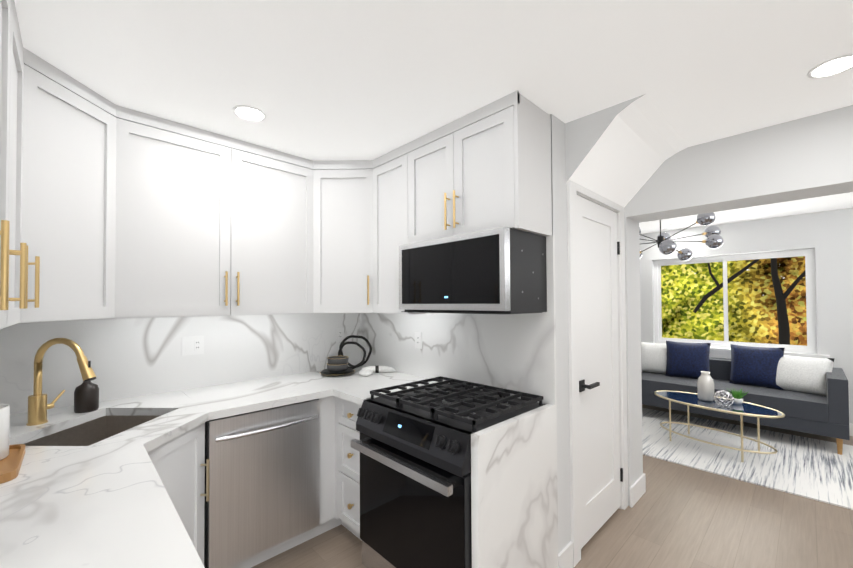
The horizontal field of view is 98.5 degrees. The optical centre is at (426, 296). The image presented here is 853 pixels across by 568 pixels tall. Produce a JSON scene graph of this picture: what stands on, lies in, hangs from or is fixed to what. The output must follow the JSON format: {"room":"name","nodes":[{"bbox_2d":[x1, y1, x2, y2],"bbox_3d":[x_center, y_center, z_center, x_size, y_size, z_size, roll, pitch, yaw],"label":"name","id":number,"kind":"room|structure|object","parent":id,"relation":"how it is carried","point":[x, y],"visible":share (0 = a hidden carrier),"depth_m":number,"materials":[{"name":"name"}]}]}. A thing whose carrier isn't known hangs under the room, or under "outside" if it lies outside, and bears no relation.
{"room":"kitchen","nodes":[
{"label":"kitchen","id":0,"kind":"room"},
{"bbox_2d":[0,0,3,39],"bbox_3d":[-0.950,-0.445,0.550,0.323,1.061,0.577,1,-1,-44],"label":"upper cabinet","id":1,"kind":"object","parent":0,"relation":"attached to","point":[1,1],"depth_m":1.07,"materials":[{"name":"white paint"}]},
{"bbox_2d":[0,0,15,339],"bbox_3d":[-1.251,-0.438,0.863,0.323,1.061,0.526,1,-1,-44],"label":"upper cabinet","id":2,"kind":"object","parent":0,"relation":"attached to","point":[8,45],"depth_m":1.08,"materials":[{"name":"white paint"}]},
{"bbox_2d":[12,12,39,335],"bbox_3d":[-1.516,-0.432,1.165,0.359,1.061,0.510,1,-1,-44],"label":"upper cabinet","id":3,"kind":"object","parent":0,"relation":"attached to","point":[26,126],"depth_m":1.43,"materials":[{"name":"white paint"}]},
{"bbox_2d":[40,58,143,327],"bbox_3d":[-1.744,-0.423,1.624,0.667,1.061,0.666,1,-1,-44],"label":"upper cabinet","id":4,"kind":"object","parent":0,"relation":"attached to","point":[92,146],"depth_m":1.69,"materials":[{"name":"white paint"}]},
{"bbox_2d":[140,113,247,319],"bbox_3d":[-1.453,-0.416,2.116,0.635,1.061,0.359,1,-1,-44],"label":"upper cabinet","id":5,"kind":"object","parent":0,"relation":"attached to","point":[198,306],"depth_m":2.07,"materials":[{"name":"white paint"}]},
{"bbox_2d":[248,142,307,319],"bbox_3d":[-1.080,-0.412,2.475,0.634,1.061,0.359,1,-1,-44],"label":"upper cabinet","id":6,"kind":"object","parent":0,"relation":"attached to","point":[277,180],"depth_m":2.39,"materials":[{"name":"white paint"}]},
{"bbox_2d":[14,0,852,233],"bbox_3d":[2.118,-0.851,1.926,6.950,0.415,5.900,1,-1,-44],"label":"ceiling","id":7,"kind":"structure","parent":0,"point":[633,95],"depth_m":1.56,"materials":[{"name":"white paint"}]},
{"bbox_2d":[232,105,266,121],"bbox_3d":[-0.928,-0.959,1.927,0.163,0.006,0.163,0,-1,1],"label":"recessed light","id":8,"kind":"object","parent":7,"relation":"in","point":[249,113],"depth_m":1.92,"materials":[{"name":"white paint"}]},
{"bbox_2d":[666,225,680,227],"bbox_3d":[3.274,-0.933,4.872,0.163,0.006,0.163,0,-1,1],"label":"recessed light","id":9,"kind":"object","parent":7,"relation":"in","point":[671,226],"depth_m":4.87,"materials":[{"name":"white paint"}]},
{"bbox_2d":[639,212,723,260],"bbox_3d":[2.511,-0.669,3.964,1.129,0.557,1.081,1,-1,-44],"label":"sputnik chandelier","id":10,"kind":"object","parent":7,"relation":"hanging from","point":[666,243],"visible":0.58,"depth_m":3.63,"materials":[{"name":"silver metal"}]},
{"bbox_2d":[807,53,852,78],"bbox_3d":[1.738,-0.979,1.564,0.163,0.006,0.163,0,-1,1],"label":"recessed light","id":11,"kind":"object","parent":7,"relation":"in","point":[835,65],"depth_m":1.56,"materials":[{"name":"white paint"}]},
{"bbox_2d":[448,114,552,403],"bbox_3d":[0.096,0.269,2.609,0.120,2.450,1.779,1,-1,-44],"label":"wall","id":12,"kind":"structure","parent":0,"point":[552,210],"depth_m":1.95,"materials":[{"name":"grey paint"}]},
{"bbox_2d":[0,316,359,415],"bbox_3d":[-1.381,0.348,2.406,2.250,0.459,0.018,1,-1,-44],"label":"backsplash","id":13,"kind":"structure","parent":12,"relation":"attached to","point":[147,357],"depth_m":2.29,"materials":[{"name":"white stone"}]},
{"bbox_2d":[308,159,371,315],"bbox_3d":[-0.576,-0.411,2.746,0.666,1.061,0.666,1,-1,-44],"label":"upper cabinet","id":14,"kind":"object","parent":12,"relation":"attached to","point":[339,191],"depth_m":2.56,"materials":[{"name":"white paint"}]},
{"bbox_2d":[372,141,415,315],"bbox_3d":[-0.137,-0.417,2.512,0.358,1.061,0.479,1,-1,-44],"label":"upper cabinet","id":15,"kind":"object","parent":12,"relation":"attached to","point":[391,171],"depth_m":2.44,"materials":[{"name":"white paint"}]},
{"bbox_2d":[412,128,443,227],"bbox_3d":[0.153,-0.633,2.238,0.323,0.640,0.441,1,-1,-44],"label":"upper cabinet","id":16,"kind":"object","parent":12,"relation":"attached to","point":[427,174],"depth_m":2.17,"materials":[{"name":"white paint"}]},
{"bbox_2d":[396,208,551,315],"bbox_3d":[0.233,-0.147,2.077,0.385,0.461,0.756,1,-1,-44],"label":"upper cabinet","id":17,"kind":"object","parent":12,"relation":"attached to","point":[480,265],"depth_m":1.88,"materials":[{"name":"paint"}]},
{"bbox_2d":[399,227,546,313],"bbox_3d":[0.233,-0.112,2.076,0.386,0.401,0.758,1,-1,-44],"label":"microwave","id":18,"kind":"object","parent":17,"relation":"in","point":[501,270],"depth_m":1.85,"materials":[{"name":"black metal"}]},
{"bbox_2d":[440,90,554,239],"bbox_3d":[0.384,-0.638,1.997,0.323,0.640,0.461,1,-1,-44],"label":"upper cabinet","id":19,"kind":"object","parent":12,"relation":"attached to","point":[495,155],"depth_m":1.85,"materials":[{"name":"white paint"}]},
{"bbox_2d":[251,404,852,567],"bbox_3d":[2.130,1.501,1.888,6.950,0.060,5.900,1,-1,-44],"label":"floor","id":20,"kind":"structure","parent":0,"point":[678,516],"depth_m":2.31,"materials":[{"name":"brown wood"}]},
{"bbox_2d":[148,448,183,515],"bbox_3d":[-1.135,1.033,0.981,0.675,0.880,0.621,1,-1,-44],"label":"base cabinet","id":21,"kind":"object","parent":20,"relation":"on","point":[150,453],"depth_m":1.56,"materials":[{"name":"white paint"}]},
{"bbox_2d":[152,432,235,567],"bbox_3d":[-1.310,1.040,1.359,0.948,0.880,0.408,1,-1,-44],"label":"base cabinet","id":22,"kind":"object","parent":20,"relation":"on","point":[202,472],"depth_m":1.82,"materials":[{"name":"white paint"}]},
{"bbox_2d":[216,396,327,567],"bbox_3d":[-1.084,1.054,2.201,0.670,0.878,0.647,1,-1,-44],"label":"base cabinet","id":23,"kind":"object","parent":20,"relation":"on","point":[282,449],"depth_m":2.05,"materials":[{"name":"silver metal"}]},
{"bbox_2d":[0,392,227,567],"bbox_3d":[-1.020,0.573,1.063,0.948,0.039,2.448,1,-1,-44],"label":"countertop","id":24,"kind":"structure","parent":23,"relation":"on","point":[106,504],"depth_m":0.98,"materials":[{"name":"white stone"}]},
{"bbox_2d":[0,404,24,483],"bbox_3d":[-1.452,0.463,1.137,0.270,0.188,0.330,1,-1,-44],"label":"wood tray","id":25,"kind":"object","parent":24,"relation":"on","point":[11,458],"visible":1,"depth_m":1.23,"materials":[{"name":"brown wood"}]},
{"bbox_2d":[0,404,9,459],"bbox_3d":[-1.475,0.457,1.211,0.132,0.172,0.132,1,-1,-44],"label":"utensil canister","id":26,"kind":"object","parent":25,"relation":"on","point":[4,408],"depth_m":1.23,"materials":[{"name":"white ceramic"}]},
{"bbox_2d":[24,336,95,427],"bbox_3d":[-1.655,0.376,1.667,0.224,0.382,0.278,1,-1,-44],"label":"faucet","id":27,"kind":"object","parent":24,"relation":"on","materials":[{"name":"gold metal"}]},
{"bbox_2d":[74,381,98,412],"bbox_3d":[-1.698,0.453,1.836,0.092,0.232,0.092,1,-1,-44],"label":"soap bottle","id":28,"kind":"object","parent":24,"relation":"on","point":[86,397],"visible":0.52,"depth_m":1.80,"materials":[{"name":"grey ceramic"}]},
{"bbox_2d":[9,404,183,455],"bbox_3d":[-1.458,0.704,1.629,0.654,0.223,0.654,1,-1,-44],"label":"sink","id":29,"kind":"object","parent":24,"relation":"in","point":[55,435],"depth_m":1.71,"materials":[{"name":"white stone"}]},
{"bbox_2d":[204,399,319,567],"bbox_3d":[-1.053,1.054,2.216,0.604,0.878,0.668,1,-1,-44],"label":"dishwasher","id":30,"kind":"object","parent":23,"relation":"in","point":[262,466],"depth_m":1.98,"materials":[{"name":"silver metal"}]},
{"bbox_2d":[180,364,411,415],"bbox_3d":[-0.814,0.596,2.498,1.338,0.039,0.663,1,-1,-44],"label":"countertop","id":31,"kind":"structure","parent":23,"relation":"on","point":[245,395],"depth_m":2.26,"materials":[{"name":"white stone"}]},
{"bbox_2d":[319,356,354,375],"bbox_3d":[-0.667,0.516,2.751,0.261,0.125,0.261,1,-1,-44],"label":"dishes","id":32,"kind":"object","parent":31,"relation":"on","point":[337,365],"visible":1,"depth_m":2.70,"materials":[{"name":"grey ceramic"}]},
{"bbox_2d":[338,335,371,368],"bbox_3d":[-0.592,0.445,2.964,0.240,0.267,0.210,1,-1,-44],"label":"ring sculpture","id":33,"kind":"object","parent":31,"relation":"on","point":[340,353],"visible":0.77,"depth_m":2.96,"materials":[{"name":"grey metal"}]},
{"bbox_2d":[359,365,395,375],"bbox_3d":[-0.393,0.551,2.769,0.308,0.056,0.160,1,-1,-44],"label":"napkins","id":34,"kind":"object","parent":31,"relation":"on","point":[368,371],"visible":1,"depth_m":2.77,"materials":[{"name":"white fabric"}]},
{"bbox_2d":[328,396,331,529],"bbox_3d":[-0.556,1.059,2.743,0.618,0.880,0.654,1,-1,-44],"label":"base cabinet","id":35,"kind":"object","parent":20,"relation":"on","point":[329,397],"depth_m":2.30,"materials":[{"name":"white paint"}]},
{"bbox_2d":[332,396,351,531],"bbox_3d":[-0.224,1.052,2.398,0.618,0.880,0.375,1,-1,-44],"label":"base cabinet","id":36,"kind":"object","parent":20,"relation":"on","point":[341,410],"depth_m":2.27,"materials":[{"name":"white paint"}]},
{"bbox_2d":[352,384,463,567],"bbox_3d":[-0.051,1.039,2.140,0.682,0.895,0.232,1,-1,-44],"label":"base cabinet","id":37,"kind":"object","parent":20,"relation":"on","point":[365,413],"depth_m":1.95,"materials":[{"name":"black metal"}]},
{"bbox_2d":[332,376,443,403],"bbox_3d":[-0.225,0.591,2.376,0.658,0.039,0.330,1,-1,-44],"label":"countertop","id":38,"kind":"structure","parent":37,"relation":"on","point":[354,392],"depth_m":2.25,"materials":[{"name":"white stone"}]},
{"bbox_2d":[380,388,557,567],"bbox_3d":[0.232,1.033,1.862,0.705,0.895,0.560,1,-1,-44],"label":"stove","id":39,"kind":"object","parent":20,"relation":"on","point":[468,478],"depth_m":1.65,"materials":[{"name":"white paint"}]},
{"bbox_2d":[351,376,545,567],"bbox_3d":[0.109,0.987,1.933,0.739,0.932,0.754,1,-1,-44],"label":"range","id":40,"kind":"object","parent":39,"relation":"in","point":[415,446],"depth_m":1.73,"materials":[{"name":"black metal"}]},
{"bbox_2d":[642,408,852,509],"bbox_3d":[3.003,1.490,3.699,1.680,0.012,2.700,1,-1,-44],"label":"living room rug","id":41,"kind":"object","parent":20,"relation":"on","point":[815,469],"visible":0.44,"depth_m":3.41,"materials":[{"name":"white carpet"}]},
{"bbox_2d":[654,371,784,461],"bbox_3d":[2.837,1.121,3.645,0.593,0.725,1.045,1,-1,-44],"label":"coffee table","id":42,"kind":"object","parent":41,"relation":"on","point":[704,397],"visible":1,"depth_m":3.56,"materials":[{"name":"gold metal"}]},
{"bbox_2d":[697,371,713,401],"bbox_3d":[2.821,0.902,3.710,0.140,0.285,0.140,1,-1,-44],"label":"vase","id":43,"kind":"object","parent":42,"relation":"on","point":[705,383],"depth_m":3.67,"materials":[{"name":"white ceramic"}]},
{"bbox_2d":[729,386,747,404],"bbox_3d":[3.032,0.967,3.575,0.167,0.150,0.164,1,-1,-44],"label":"plant","id":44,"kind":"object","parent":42,"relation":"on","point":[738,400],"depth_m":3.56,"materials":[{"name":"green plant"}]},
{"bbox_2d":[641,341,849,454],"bbox_3d":[3.470,1.032,4.401,0.880,0.922,2.050,1,-1,-44],"label":"sofa","id":45,"kind":"object","parent":41,"relation":"on","point":[810,395],"visible":0.71,"depth_m":4.03,"materials":[{"name":"grey fabric"}]},
{"bbox_2d":[538,114,620,553],"bbox_3d":[0.976,0.260,2.358,1.040,2.450,0.200,1,-1,-44],"label":"wall","id":46,"kind":"structure","parent":0,"point":[559,192],"depth_m":1.99,"materials":[{"name":"grey paint"}]},
{"bbox_2d":[567,179,627,566],"bbox_3d":[1.070,0.395,2.377,0.876,2.180,0.135,1,-1,-44],"label":"door frame","id":47,"kind":"structure","parent":46,"relation":"attached to","point":[574,189],"depth_m":2.07,"materials":[{"name":"white paint"}]},
{"bbox_2d":[577,195,622,548],"bbox_3d":[1.119,0.431,2.344,0.698,2.055,0.094,1,-1,-44],"label":"closet door","id":48,"kind":"structure","parent":46,"relation":"in","point":[598,252],"depth_m":2.35,"materials":[{"name":"white paint"}]},
{"bbox_2d":[624,105,852,505],"bbox_3d":[2.779,0.235,1.443,0.290,2.450,4.020,1,-1,-44],"label":"wall","id":49,"kind":"structure","parent":0,"point":[811,156],"depth_m":2.24,"materials":[{"name":"grey paint"}]},
{"bbox_2d":[630,473,645,507],"bbox_3d":[1.556,1.420,2.702,0.314,0.135,0.014,1,-1,-44],"label":"baseboard","id":50,"kind":"structure","parent":49,"relation":"attached to","point":[637,492],"depth_m":2.68,"materials":[{"name":"white paint"}]},
{"bbox_2d":[639,208,852,422],"bbox_3d":[4.450,0.273,4.250,0.250,2.450,5.750,1,-1,-44],"label":"wall","id":51,"kind":"structure","parent":0,"point":[827,236],"depth_m":4.14,"materials":[{"name":"grey paint"}]},
{"bbox_2d":[654,248,829,358],"bbox_3d":[3.857,0.124,4.745,0.180,1.330,1.800,1,-1,-44],"label":"sliding window","id":52,"kind":"structure","parent":51,"relation":"in","point":[811,310],"depth_m":4.65,"materials":[{"name":"white plastic"}]},
{"bbox_2d":[849,423,852,435],"bbox_3d":[4.413,1.428,4.085,0.014,0.135,5.600,1,-1,-44],"label":"baseboard","id":53,"kind":"structure","parent":51,"relation":"attached to","point":[850,424],"depth_m":3.93,"materials":[{"name":"white paint"}]},
{"label":"outside","id":54,"kind":"structure","parent":0,"visible":0},
{"bbox_2d":[661,256,806,345],"bbox_3d":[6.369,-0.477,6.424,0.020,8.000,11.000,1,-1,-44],"label":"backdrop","id":55,"kind":"structure","parent":54,"point":[752,308],"depth_m":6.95,"materials":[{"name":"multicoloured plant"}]},
{"bbox_2d":[693,258,805,344],"bbox_3d":[5.492,0.274,6.160,0.150,4.501,1.686,1,-1,-44],"label":"trunks","id":56,"kind":"object","parent":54,"point":[783,323],"visible":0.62,"depth_m":5.92,"materials":[{"name":"black plant"}]}
]}

